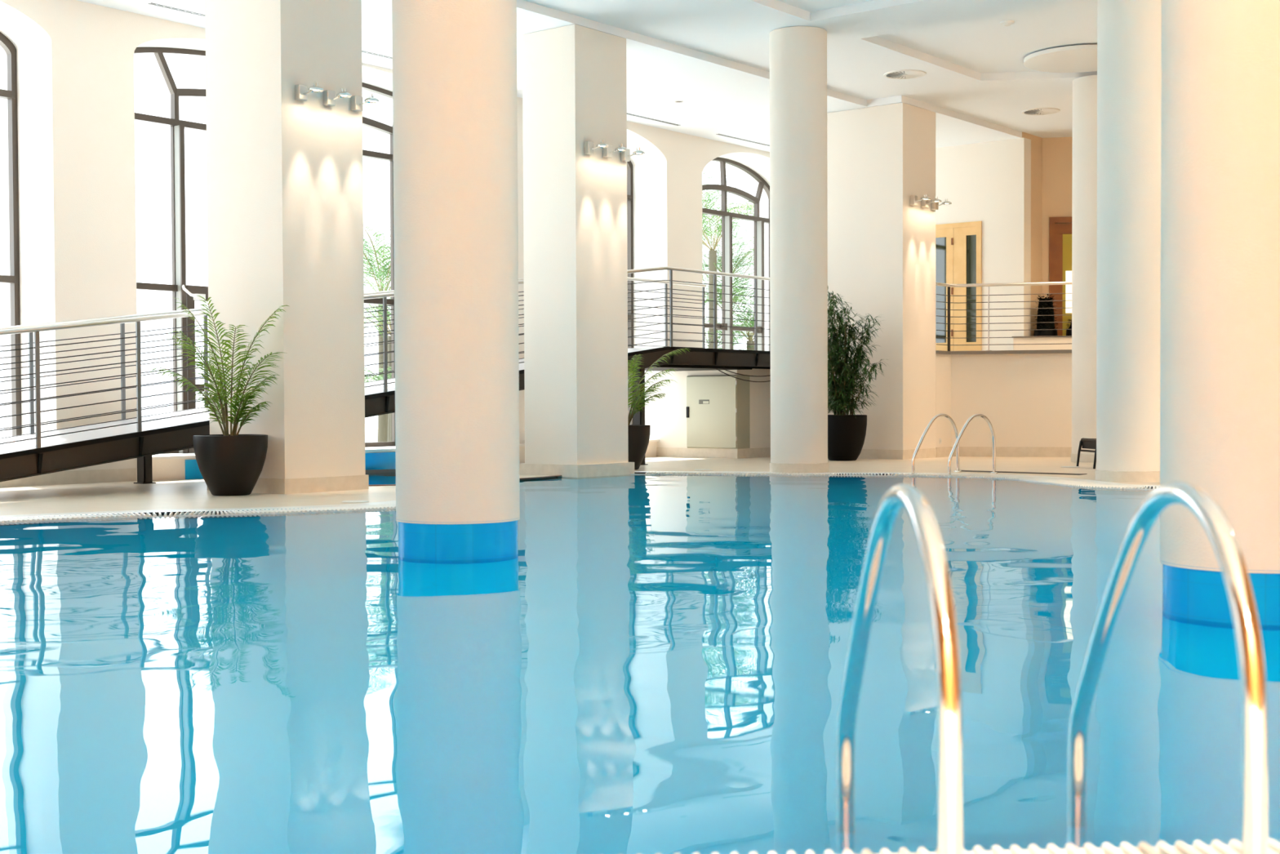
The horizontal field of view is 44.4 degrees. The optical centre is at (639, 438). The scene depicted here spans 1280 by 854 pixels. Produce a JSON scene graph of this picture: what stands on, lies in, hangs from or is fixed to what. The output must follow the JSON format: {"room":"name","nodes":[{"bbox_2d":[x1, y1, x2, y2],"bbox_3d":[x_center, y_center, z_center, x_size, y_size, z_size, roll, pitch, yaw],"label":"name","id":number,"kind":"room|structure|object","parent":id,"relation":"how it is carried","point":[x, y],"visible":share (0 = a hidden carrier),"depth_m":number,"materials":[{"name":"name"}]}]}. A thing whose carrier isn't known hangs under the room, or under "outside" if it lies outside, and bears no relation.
{"room":"indoor swimming pool","nodes":[
{"label":"indoor swimming pool","id":0,"kind":"room"},
{"bbox_2d":[192,434,267,495],"bbox_3d":[-4.309,0.276,16.507,0.764,0.632,0.764,1,2,39],"label":"pot","id":1,"kind":"object","parent":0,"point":[228,464],"depth_m":16.24,"materials":[{"name":"black ceramic"}]},
{"bbox_2d":[365,471,395,484],"bbox_3d":[-3.163,0.527,20.438,3.500,0.001,4.100,1,2,39],"label":"pool water","id":2,"kind":"object","parent":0,"point":[375,478],"visible":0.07,"depth_m":20.75,"materials":[{"name":"blue liquid"}]},
{"bbox_2d":[0,0,769,480],"bbox_3d":[-4.718,-2.594,21.594,0.001,6.140,38.000,1,2,39],"label":"wall","id":3,"kind":"structure","parent":0,"point":[93,46],"depth_m":19.28,"materials":[{"name":"white paint"}]},
{"bbox_2d":[0,467,136,487],"bbox_3d":[-8.125,0.509,17.357,0.015,0.160,27.000,1,2,39],"label":"baseboard","id":4,"kind":"structure","parent":3,"relation":"attached to","point":[76,477],"depth_m":18.97,"materials":[{"name":"tile"}]},
{"bbox_2d":[151,441,657,480],"bbox_3d":[-2.986,0.287,23.667,0.190,0.270,10.320,1,2,39],"label":"wall","id":5,"kind":"structure","parent":0,"point":[163,468],"depth_m":19.87,"materials":[{"name":"white paint"}]},
{"bbox_2d":[185,452,395,479],"bbox_3d":[-4.363,0.346,21.773,0.015,0.250,4.600,1,2,39],"label":"trim","id":6,"kind":"structure","parent":5,"relation":"attached to","point":[380,460],"depth_m":22.43,"materials":[{"name":"blue tile"}]},
{"bbox_2d":[0,0,769,437],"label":"wall window reveals","id":7,"kind":"structure","parent":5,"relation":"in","point":[33,44],"depth_m":19.22,"materials":[{"name":"white paint"}]},
{"bbox_2d":[0,31,22,435],"bbox_3d":[-8.788,-2.462,17.730,0.220,5.490,3.780,1,2,39],"label":"window","id":8,"kind":"structure","parent":7,"relation":"attached to","point":[11,94],"depth_m":19.18,"materials":[{"name":"brown"}]},
{"bbox_2d":[133,47,395,453],"bbox_3d":[-4.923,-2.598,22.493,0.340,5.510,6.250,1,2,39],"label":"window","id":9,"kind":"structure","parent":7,"relation":"attached to","point":[188,295],"depth_m":20.99,"materials":[{"name":"brown"}]},
{"bbox_2d":[626,160,633,424],"bbox_3d":[-1.224,-2.688,27.224,0.220,5.440,3.560,1,2,39],"label":"window","id":10,"kind":"structure","parent":7,"relation":"attached to","point":[629,166],"depth_m":28.57,"materials":[{"name":"brown metal"}]},
{"bbox_2d":[702,157,770,351],"bbox_3d":[1.660,-3.538,30.831,0.220,3.950,3.570,1,2,39],"label":"window","id":11,"kind":"structure","parent":7,"relation":"attached to","point":[726,217],"depth_m":31.00,"materials":[{"name":"brown"}]},
{"bbox_2d":[365,468,561,485],"bbox_3d":[-3.163,0.616,20.440,3.640,0.262,4.240,1,2,39],"label":"trim","id":12,"kind":"structure","parent":5,"relation":"attached to","point":[368,470],"depth_m":20.29,"materials":[{"name":"brown"}]},
{"bbox_2d":[76,0,1020,151],"bbox_3d":[-2.982,-5.339,20.139,4.570,0.001,38.000,1,2,39],"label":"ceiling","id":13,"kind":"structure","parent":0,"point":[717,99],"depth_m":24.23,"materials":[{"name":"white paint"}]},
{"bbox_2d":[148,2,204,16],"bbox_3d":[-5.714,-5.306,19.365,0.079,0.006,0.798,1,2,39],"label":"ceiling vent","id":14,"kind":"object","parent":13,"relation":"in","point":[191,12],"depth_m":19.36,"materials":[{"name":"grey metal"}]},
{"bbox_2d":[361,50,392,58],"bbox_3d":[-3.681,-5.373,21.918,0.078,0.006,0.581,1,2,39],"label":"ceiling vent","id":15,"kind":"object","parent":13,"relation":"in","point":[363,51],"depth_m":21.92,"materials":[{"name":"grey metal"}]},
{"bbox_2d":[626,113,680,125],"bbox_3d":[-0.227,-5.493,26.477,0.060,0.006,2.950,1,2,39],"label":"ceiling vent","id":16,"kind":"object","parent":13,"relation":"in","point":[627,113],"visible":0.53,"depth_m":27.04,"materials":[{"name":"grey metal"}]},
{"bbox_2d":[715,133,768,146],"bbox_3d":[2.124,-5.571,29.428,0.060,0.006,2.300,1,2,39],"label":"ceiling vent","id":17,"kind":"object","parent":13,"relation":"in","point":[716,134],"visible":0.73,"depth_m":29.18,"materials":[{"name":"grey metal"}]},
{"bbox_2d":[0,456,1159,515],"bbox_3d":[3.751,0.592,14.931,21.720,0.001,38.000,1,2,39],"label":"floor","id":18,"kind":"structure","parent":0,"point":[182,494],"depth_m":17.61,"materials":[{"name":"tile"}]},
{"bbox_2d":[149,295,288,495],"bbox_3d":[-4.385,-0.458,16.384,1.467,2.106,0.982,0,1,2],"label":"potted palm","id":19,"kind":"object","parent":18,"relation":"on","point":[232,464],"visible":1,"depth_m":16.32,"materials":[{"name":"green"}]},
{"bbox_2d":[204,0,368,493],"bbox_3d":[-3.939,-2.349,17.408,1.350,5.836,1.173,1,2,39],"label":"square pillar","id":20,"kind":"structure","parent":18,"relation":"on","point":[285,175],"depth_m":16.96,"materials":[{"name":"white paint"}]},
{"bbox_2d":[294,82,324,101],"bbox_3d":[-3.497,-3.684,16.630,0.332,0.166,0.167,1,2,39],"label":"wall spotlight","id":21,"kind":"object","parent":20,"relation":"attached to","point":[300,91],"visible":1,"depth_m":16.64,"materials":[{"name":"silver metal"}]},
{"bbox_2d":[323,88,351,106],"bbox_3d":[-3.255,-3.692,16.933,0.332,0.166,0.167,1,2,39],"label":"wall spotlight","id":22,"kind":"object","parent":20,"relation":"attached to","point":[329,96],"visible":1,"depth_m":16.94,"materials":[{"name":"silver metal"}]},
{"bbox_2d":[351,93,379,111],"bbox_3d":[-3.010,-3.700,17.241,0.332,0.166,0.167,1,2,39],"label":"wall spotlight","id":23,"kind":"object","parent":20,"relation":"attached to","point":[357,102],"visible":1,"depth_m":17.25,"materials":[{"name":"silver metal"}]},
{"bbox_2d":[342,500,368,502],"bbox_3d":[-2.761,0.607,15.197,0.260,0.012,0.260,1,2,39],"label":"lid","id":24,"kind":"object","parent":18,"relation":"on","point":[344,501],"visible":1,"depth_m":15.11,"materials":[{"name":"white plastic"}]},
{"bbox_2d":[0,346,770,484],"bbox_3d":[-2.485,-0.433,22.123,1.860,1.863,22.280,1,2,39],"label":"ramp","id":25,"kind":"object","parent":18,"relation":"on","point":[22,459],"visible":0.34,"depth_m":17.59,"materials":[{"name":"grey"}]},
{"bbox_2d":[0,276,706,433],"bbox_3d":[-4.014,-1.154,21.588,0.054,2.877,16.632,1,2,39],"label":"railing","id":26,"kind":"object","parent":25,"relation":"on","point":[122,333],"visible":0.34,"depth_m":18.84,"materials":[{"name":"silver metal"}]},
{"bbox_2d":[0,266,770,448],"bbox_3d":[-1.923,-1.101,21.413,0.054,2.994,20.862,1,2,39],"label":"railing","id":27,"kind":"object","parent":25,"relation":"on","point":[137,320],"visible":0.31,"depth_m":17.17,"materials":[{"name":"silver metal"}]},
{"bbox_2d":[711,365,770,382],"bbox_3d":[2.018,-1.098,26.626,0.016,0.274,2.805,1,2,39],"label":"cable","id":28,"kind":"object","parent":25,"relation":"hanging from","point":[711,366],"visible":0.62,"depth_m":26.18,"materials":[{"name":"black plastic"}]},
{"bbox_2d":[715,365,770,376],"bbox_3d":[1.979,-1.140,26.497,0.016,0.184,2.454,1,2,39],"label":"cable","id":29,"kind":"object","parent":25,"relation":"hanging from","point":[716,366],"visible":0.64,"depth_m":26.21,"materials":[{"name":"black plastic"}]},
{"bbox_2d":[627,347,689,469],"bbox_3d":[-0.101,-0.444,22.471,1.416,1.761,1.310,1,2,39],"label":"potted palm","id":30,"kind":"object","parent":18,"relation":"on","point":[638,434],"visible":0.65,"depth_m":22.28,"materials":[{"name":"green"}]},
{"bbox_2d":[627,424,650,469],"bbox_3d":[-0.217,0.122,22.428,0.732,0.632,0.732,1,2,39],"label":"pot","id":31,"kind":"object","parent":30,"relation":"on","point":[638,434],"depth_m":22.17,"materials":[{"name":"black ceramic"}]},
{"bbox_2d":[769,26,828,473],"bbox_3d":[2.156,-2.520,21.284,0.804,5.946,0.804,1,2,39],"label":"round column","id":32,"kind":"structure","parent":18,"relation":"on","point":[798,195],"depth_m":20.96,"materials":[{"name":"white paint"}]},
{"bbox_2d":[827,291,887,460],"bbox_3d":[3.308,-1.074,25.435,1.297,2.854,1.220,-1,2,-31],"label":"potted plant","id":33,"kind":"object","parent":18,"relation":"on","point":[846,433],"visible":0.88,"depth_m":25.27,"materials":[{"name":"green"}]},
{"bbox_2d":[827,414,866,460],"bbox_3d":[3.298,-0.018,25.507,0.790,0.740,0.790,1,2,39],"label":"pot","id":34,"kind":"object","parent":33,"relation":"on","point":[846,433],"depth_m":25.19,"materials":[{"name":"black"}]},
{"bbox_2d":[826,102,936,459],"bbox_3d":[3.996,-2.596,26.644,1.708,5.836,1.143,1,2,39],"label":"square pillar","id":35,"kind":"structure","parent":18,"relation":"on","point":[882,246],"depth_m":26.04,"materials":[{"name":"white paint"}]},
{"bbox_2d":[910,194,930,205],"bbox_3d":[4.629,-3.929,25.786,0.332,0.166,0.167,1,2,39],"label":"wall spotlight","id":36,"kind":"object","parent":35,"relation":"attached to","point":[913,198],"visible":1,"depth_m":25.80,"materials":[{"name":"silver metal"}]},
{"bbox_2d":[920,196,941,208],"bbox_3d":[4.860,-3.937,26.075,0.332,0.166,0.167,1,2,39],"label":"wall spotlight","id":37,"kind":"object","parent":35,"relation":"attached to","point":[924,204],"visible":0.99,"depth_m":26.08,"materials":[{"name":"silver metal"}]},
{"bbox_2d":[931,199,951,209],"bbox_3d":[5.084,-3.944,26.357,0.332,0.166,0.167,1,2,39],"label":"wall spotlight","id":38,"kind":"object","parent":35,"relation":"attached to","point":[935,206],"visible":0.98,"depth_m":26.36,"materials":[{"name":"silver metal"}]},
{"bbox_2d":[911,413,997,475],"bbox_3d":[4.146,0.513,20.691,0.976,1.692,0.720,-1,2,-38],"label":"pool ladder","id":39,"kind":"object","parent":18,"relation":"attached to","point":[956,446],"visible":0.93,"depth_m":20.68,"materials":[{"name":"silver metal"}]},
{"bbox_2d":[960,470,1087,475],"bbox_3d":[5.031,0.448,20.813,1.876,0.005,0.249,1,2,43],"label":"drain slot","id":40,"kind":"object","parent":18,"relation":"on","point":[961,470],"visible":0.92,"depth_m":20.67,"materials":[{"name":"black"}]},
{"bbox_2d":[1061,466,1079,467],"bbox_3d":[6.165,0.401,22.453,0.260,0.012,0.260,1,2,39],"label":"lid","id":41,"kind":"object","parent":18,"relation":"on","point":[1061,466],"visible":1,"depth_m":22.38,"materials":[{"name":"white plastic"}]},
{"bbox_2d":[1071,75,1097,462],"bbox_3d":[7.147,-2.615,24.453,0.808,5.946,0.808,1,2,39],"label":"round column","id":42,"kind":"structure","parent":18,"relation":"on","point":[1084,148],"depth_m":24.19,"materials":[{"name":"white paint"}]},
{"bbox_2d":[1076,437,1096,468],"bbox_3d":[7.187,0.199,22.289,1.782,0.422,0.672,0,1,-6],"label":"chair","id":43,"kind":"object","parent":18,"relation":"on","point":[1088,443],"visible":0.35,"depth_m":22.25,"materials":[{"name":"black plastic"}]},
{"bbox_2d":[1094,0,1161,482],"bbox_3d":[5.825,-2.474,18.554,0.824,5.946,0.824,1,2,39],"label":"round column","id":44,"kind":"structure","parent":18,"relation":"on","point":[1128,291],"depth_m":18.22,"materials":[{"name":"white paint"}]},
{"bbox_2d":[0,471,1159,518],"bbox_3d":[-0.295,0.769,9.114,17.938,0.058,23.105,1,2,39],"label":"trim","id":45,"kind":"structure","parent":0,"point":[150,513],"depth_m":13.97,"materials":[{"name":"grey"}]},
{"bbox_2d":[0,473,1231,853],"bbox_3d":[-0.295,0.771,9.114,17.202,0.044,22.369,1,2,39],"label":"trim","id":46,"kind":"structure","parent":45,"relation":"attached to","point":[1008,851],"depth_m":13.63,"materials":[{"name":"white tile"}]},
{"bbox_2d":[0,471,1279,853],"bbox_3d":[-0.391,0.753,9.191,17.684,0.037,23.096,1,2,39],"label":"overflow grating","id":47,"kind":"object","parent":45,"relation":"on","point":[1273,846],"visible":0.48,"depth_m":13.05,"materials":[{"name":"white plastic"}]},
{"bbox_2d":[835,481,1267,853],"bbox_3d":[0.778,0.928,3.177,0.645,1.692,0.976,0,1,-4],"label":"pool ladder","id":48,"kind":"object","parent":45,"relation":"attached to","point":[1254,715],"visible":0.99,"depth_m":2.86,"materials":[{"name":"silver metal"}]},
{"bbox_2d":[648,368,770,448],"bbox_3d":[2.488,-0.493,29.145,1.910,1.530,5.100,1,2,39],"label":"wall","id":49,"kind":"structure","parent":0,"point":[667,415],"depth_m":27.31,"materials":[{"name":"white paint"}]},
{"bbox_2d":[134,439,659,459],"bbox_3d":[-3.363,0.132,23.912,1.190,0.032,10.400,1,2,39],"label":"trim","id":50,"kind":"structure","parent":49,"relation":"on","point":[171,455],"depth_m":20.59,"materials":[{"name":"stone"}]},
{"bbox_2d":[656,447,770,458],"bbox_3d":[2.492,0.190,29.150,1.925,0.165,5.115,1,2,39],"label":"platform","id":51,"kind":"object","parent":49,"relation":"attached to","point":[660,451],"visible":0.5,"depth_m":27.03,"materials":[{"name":"tile"}]},
{"bbox_2d":[686,375,750,448],"bbox_3d":[1.336,-0.461,26.979,1.068,1.245,0.425,1,2,39],"label":"utility cabinet","id":52,"kind":"object","parent":49,"relation":"attached to","point":[718,406],"visible":0.97,"depth_m":26.76,"materials":[{"name":"beige metal"}]},
{"bbox_2d":[524,0,1085,137],"bbox_3d":[4.672,-5.343,14.041,19.300,0.001,38.000,1,2,39],"label":"ceiling","id":53,"kind":"structure","parent":0,"point":[738,31],"depth_m":21.60,"materials":[{"name":"white paint"}]},
{"bbox_2d":[883,69,926,79],"bbox_3d":[4.043,-5.557,23.923,0.650,0.020,0.650,1,2,39],"label":"ceiling vent","id":54,"kind":"object","parent":53,"relation":"in","point":[905,73],"visible":1,"depth_m":23.89,"materials":[{"name":"white plastic"}]},
{"bbox_2d":[1021,107,1060,115],"bbox_3d":[6.914,-5.640,27.030,0.650,0.020,0.650,1,2,39],"label":"ceiling vent","id":55,"kind":"object","parent":53,"relation":"in","point":[1037,111],"visible":1,"depth_m":26.99,"materials":[{"name":"white plastic"}]},
{"bbox_2d":[750,0,924,21],"bbox_3d":[-0.921,-5.270,9.291,9.130,0.120,21.600,1,2,39],"label":"ceiling","id":56,"kind":"structure","parent":0,"point":[808,10],"depth_m":20.14,"materials":[{"name":"white paint"}]},
{"bbox_2d":[935,353,951,448],"bbox_3d":[5.118,-0.570,26.965,0.300,1.760,0.670,1,2,39],"label":"wall","id":57,"kind":"structure","parent":0,"point":[943,362],"depth_m":26.81,"materials":[{"name":"white paint"}]},
{"bbox_2d":[936,446,951,457],"bbox_3d":[5.216,0.228,26.849,0.015,0.170,0.580,1,2,39],"label":"baseboard","id":58,"kind":"structure","parent":57,"relation":"attached to","point":[945,451],"depth_m":26.82,"materials":[{"name":"tile"}]},
{"bbox_2d":[860,0,1097,80],"bbox_3d":[9.415,-5.612,22.264,9.130,0.120,9.020,1,2,39],"label":"ceiling","id":59,"kind":"structure","parent":0,"point":[982,49],"depth_m":22.19,"materials":[{"name":"white paint"}]},
{"bbox_2d":[1000,20,1014,26],"bbox_3d":[4.960,-5.602,21.157,0.190,0.050,0.190,1,2,39],"label":"smoke detector","id":60,"kind":"object","parent":59,"relation":"attached to","point":[1006,23],"visible":1,"depth_m":21.11,"materials":[{"name":"white plastic"}]},
{"bbox_2d":[1023,44,1097,72],"bbox_3d":[6.533,-5.637,23.228,1.640,0.090,1.640,1,2,39],"label":"ceiling disc","id":61,"kind":"object","parent":59,"relation":"hanging from","point":[1078,58],"visible":0.59,"depth_m":23.12,"materials":[{"name":"white paint"}]},
{"bbox_2d":[935,137,1031,351],"bbox_3d":[5.446,-3.597,30.671,4.570,4.040,0.300,1,2,39],"label":"wall","id":62,"kind":"structure","parent":0,"point":[989,183],"depth_m":29.47,"materials":[{"name":"white paint"}]},
{"bbox_2d":[935,221,982,351],"bbox_3d":[5.984,-2.855,30.064,1.244,2.540,0.070,1,2,39],"label":"door","id":63,"kind":"structure","parent":62,"relation":"in","point":[958,246],"depth_m":29.95,"materials":[{"name":"beige wood"}]},
{"bbox_2d":[1011,335,1071,337],"bbox_3d":[9.725,-1.899,28.973,5.610,0.025,0.550,0,1,9],"label":"trim","id":64,"kind":"structure","parent":62,"relation":"attached to","point":[1052,335],"depth_m":29.08,"materials":[{"name":"grey stone"}]},
{"bbox_2d":[1065,319,1071,335],"bbox_3d":[8.175,-2.080,29.216,0.494,0.335,0.513,1,2,39],"label":"shrub","id":65,"kind":"object","parent":64,"relation":"on","point":[1068,332],"visible":0.11,"depth_m":29.15,"materials":[{"name":"black plant"}]},
{"bbox_2d":[935,349,1071,354],"bbox_3d":[10.500,-1.525,28.010,15.297,0.055,9.050,1,2,39],"label":"floor","id":66,"kind":"structure","parent":0,"point":[1059,351],"depth_m":26.68,"materials":[{"name":"grey stone"}]},
{"bbox_2d":[935,281,1071,351],"bbox_3d":[9.590,-2.078,25.875,9.261,1.157,0.536,0,1,12],"label":"railing","id":67,"kind":"object","parent":66,"relation":"on","point":[988,285],"visible":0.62,"depth_m":26.81,"materials":[{"name":"silver metal"}]},
{"bbox_2d":[951,352,1071,447],"bbox_3d":[11.201,-0.566,25.626,12.000,1.760,0.327,0,1,15],"label":"wall","id":68,"kind":"structure","parent":0,"point":[1026,398],"depth_m":26.76,"materials":[{"name":"white paint"}]},
{"bbox_2d":[951,446,1071,457],"bbox_3d":[11.160,0.233,25.478,12.000,0.170,0.016,0,1,15],"label":"baseboard","id":69,"kind":"structure","parent":68,"relation":"attached to","point":[1003,451],"depth_m":26.75,"materials":[{"name":"tile"}]},
{"bbox_2d":[1022,132,1042,336],"bbox_3d":[7.277,-3.635,29.607,0.320,4.150,0.880,1,2,39],"label":"wall","id":70,"kind":"structure","parent":0,"point":[1036,141],"depth_m":29.60,"materials":[{"name":"beige paint"}]},
{"bbox_2d":[516,0,1022,137],"bbox_3d":[-2.960,-5.328,17.020,0.650,0.120,33.150,1,2,39],"label":"trim","id":71,"kind":"structure","parent":70,"relation":"attached to","point":[522,4],"depth_m":22.64,"materials":[{"name":"white paint"}]},
{"bbox_2d":[1013,337,1071,350],"bbox_3d":[9.742,-1.732,28.980,5.580,0.310,0.500,0,1,9],"label":"wall ledge","id":72,"kind":"object","parent":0,"point":[1066,342],"visible":0.2,"depth_m":29.07,"materials":[{"name":"white paint"}]},
{"bbox_2d":[1033,293,1057,336],"bbox_3d":[7.577,-2.304,29.281,0.521,0.786,0.541,1,2,39],"label":"shrub","id":73,"kind":"object","parent":72,"relation":"on","point":[1038,331],"visible":0.89,"depth_m":29.14,"materials":[{"name":"black plant"}]},
{"bbox_2d":[1033,328,1057,336],"bbox_3d":[7.583,-1.981,29.288,0.440,0.140,0.440,1,2,39],"label":"planter","id":74,"kind":"object","parent":72,"relation":"on","point":[1037,331],"depth_m":29.11,"materials":[{"name":"black"}]},
{"bbox_2d":[1066,328,1071,335],"bbox_3d":[8.170,-1.982,29.220,0.440,0.140,0.440,1,2,39],"label":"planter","id":75,"kind":"object","parent":72,"relation":"on","point":[1068,332],"depth_m":29.13,"materials":[{"name":"black"}]},
{"bbox_2d":[1041,137,1072,297],"bbox_3d":[12.104,-3.650,29.308,9.000,4.150,0.300,0,1,9],"label":"wall","id":76,"kind":"structure","parent":0,"point":[1057,151],"depth_m":29.76,"materials":[{"name":"beige paint"}]},
{"bbox_2d":[1048,216,1071,335],"bbox_3d":[8.304,-2.898,29.735,1.046,2.620,0.060,0,1,9],"label":"door","id":77,"kind":"structure","parent":76,"relation":"in","point":[1060,234],"depth_m":29.76,"materials":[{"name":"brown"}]},
{"bbox_3d":[-0.288,2.209,9.147,17.178,2.868,22.345,1,2,39],"label":"floor","id":78,"kind":"structure","parent":0,"visible":0},
{"bbox_2d":[391,0,519,559],"bbox_3d":[-1.169,-0.863,9.986,0.788,8.960,0.788,1,2,39],"label":"round column","id":79,"kind":"structure","parent":78,"relation":"on","point":[455,97],"depth_m":9.64,"materials":[{"name":"white paint"}]},
{"bbox_2d":[519,24,634,477],"bbox_3d":[-0.853,-1.005,21.001,1.040,8.716,1.176,1,2,39],"label":"square pillar","id":80,"kind":"structure","parent":78,"relation":"on","point":[575,82],"depth_m":20.60,"materials":[{"name":"white paint"}]},
{"bbox_2d":[583,140,608,155],"bbox_3d":[-0.551,-3.781,20.326,0.332,0.166,0.167,1,2,39],"label":"wall spotlight","id":81,"kind":"object","parent":80,"relation":"attached to","point":[588,148],"visible":1,"depth_m":20.33,"materials":[{"name":"silver metal"}]},
{"bbox_2d":[602,143,626,158],"bbox_3d":[-0.317,-3.789,20.621,0.332,0.166,0.167,1,2,39],"label":"wall spotlight","id":82,"kind":"object","parent":80,"relation":"attached to","point":[606,152],"visible":0.98,"depth_m":20.63,"materials":[{"name":"silver metal"}]},
{"bbox_2d":[620,146,644,161],"bbox_3d":[-0.082,-3.797,20.915,0.332,0.166,0.167,1,2,39],"label":"wall spotlight","id":83,"kind":"object","parent":80,"relation":"attached to","point":[624,155],"visible":1,"depth_m":20.92,"materials":[{"name":"silver metal"}]},
{"bbox_2d":[0,474,1164,622],"bbox_3d":[-0.295,0.755,9.114,17.178,0.001,22.345,1,2,39],"label":"pool water","id":84,"kind":"object","parent":78,"relation":"in","point":[626,539],"visible":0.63,"depth_m":9.96,"materials":[{"name":"blue liquid"}]},
{"bbox_2d":[0,603,1279,853],"bbox_3d":[-0.295,0.778,9.115,17.178,0.001,22.345,1,2,39],"label":"pool water depth","id":85,"kind":"object","parent":78,"relation":"in","point":[641,728],"visible":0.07,"depth_m":4.72,"materials":[{"name":"blue liquid"}]},
{"bbox_2d":[1160,0,1279,630],"bbox_3d":[2.756,-0.814,7.046,0.788,8.960,0.788,1,2,39],"label":"round column","id":86,"kind":"structure","parent":78,"relation":"on","point":[1220,356],"depth_m":6.75,"materials":[{"name":"white paint"}]},
{"label":"outside","id":87,"kind":"structure","parent":0,"visible":0},
{"bbox_2d":[0,423,377,442],"bbox_3d":[-18.801,0.185,39.283,41.650,0.001,88.000,1,2,39],"label":"ground","id":88,"kind":"structure","parent":87,"point":[371,429],"depth_m":54.01,"materials":[{"name":"white"}]},
{"bbox_2d":[363,222,391,441],"bbox_3d":[-4.885,-1.968,29.763,4.323,4.623,3.458,0,1,6],"label":"palm","id":89,"kind":"object","parent":88,"relation":"on","point":[382,419],"visible":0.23,"depth_m":29.58,"materials":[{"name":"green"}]},
{"bbox_2d":[363,257,391,441],"bbox_3d":[-4.381,-1.377,27.736,3.671,3.531,3.813,-1,1,-21],"label":"palm","id":90,"kind":"object","parent":88,"relation":"on","point":[379,313],"visible":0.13,"depth_m":27.49,"materials":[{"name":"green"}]},
{"bbox_2d":[364,365,391,441],"bbox_3d":[-4.142,-0.436,26.525,2.618,1.715,2.596,1,2,39],"label":"palm","id":91,"kind":"object","parent":88,"relation":"on","point":[376,377],"visible":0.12,"depth_m":26.41,"materials":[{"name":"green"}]},
{"bbox_2d":[702,168,752,230],"bbox_3d":[1.475,-3.219,38.183,4.338,6.679,4.480,0,1,-10],"label":"tree","id":92,"kind":"object","parent":88,"relation":"on","point":[712,192],"visible":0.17,"depth_m":37.42,"materials":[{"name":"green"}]},
{"bbox_2d":[702,190,754,348],"bbox_3d":[1.519,-2.620,34.970,3.925,5.629,3.793,0,1,15],"label":"palm","id":93,"kind":"object","parent":88,"relation":"on","point":[712,253],"visible":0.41,"depth_m":34.98,"materials":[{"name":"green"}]},
{"bbox_2d":[702,226,753,283],"bbox_3d":[2.161,-2.568,36.795,3.914,5.438,3.982,-1,1,-14],"label":"palm","id":94,"kind":"object","parent":88,"relation":"on","point":[746,253],"visible":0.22,"depth_m":36.39,"materials":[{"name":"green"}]},
{"bbox_2d":[702,254,754,347],"bbox_3d":[2.022,-2.123,36.339,4.059,4.570,3.419,-1,2,-31],"label":"palm","id":95,"kind":"object","parent":88,"relation":"on","point":[740,291],"visible":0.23,"depth_m":35.86,"materials":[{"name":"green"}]},
{"bbox_2d":[704,287,752,348],"bbox_3d":[0.806,-1.841,38.860,4.119,3.906,4.202,-1,1,-21],"label":"palm","id":96,"kind":"object","parent":88,"relation":"on","point":[718,287],"visible":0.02,"depth_m":38.88,"materials":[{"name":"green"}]},
{"bbox_2d":[704,285,754,350],"bbox_3d":[2.662,-1.657,35.762,3.236,3.661,3.264,1,2,39],"label":"palm","id":97,"kind":"object","parent":88,"relation":"on","point":[749,340],"visible":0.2,"depth_m":35.32,"materials":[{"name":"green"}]},
{"bbox_2d":[704,317,754,350],"bbox_3d":[1.581,-1.308,35.648,3.525,2.982,3.028,1,2,43],"label":"palm","id":98,"kind":"object","parent":88,"relation":"on","point":[738,337],"visible":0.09,"depth_m":35.41,"materials":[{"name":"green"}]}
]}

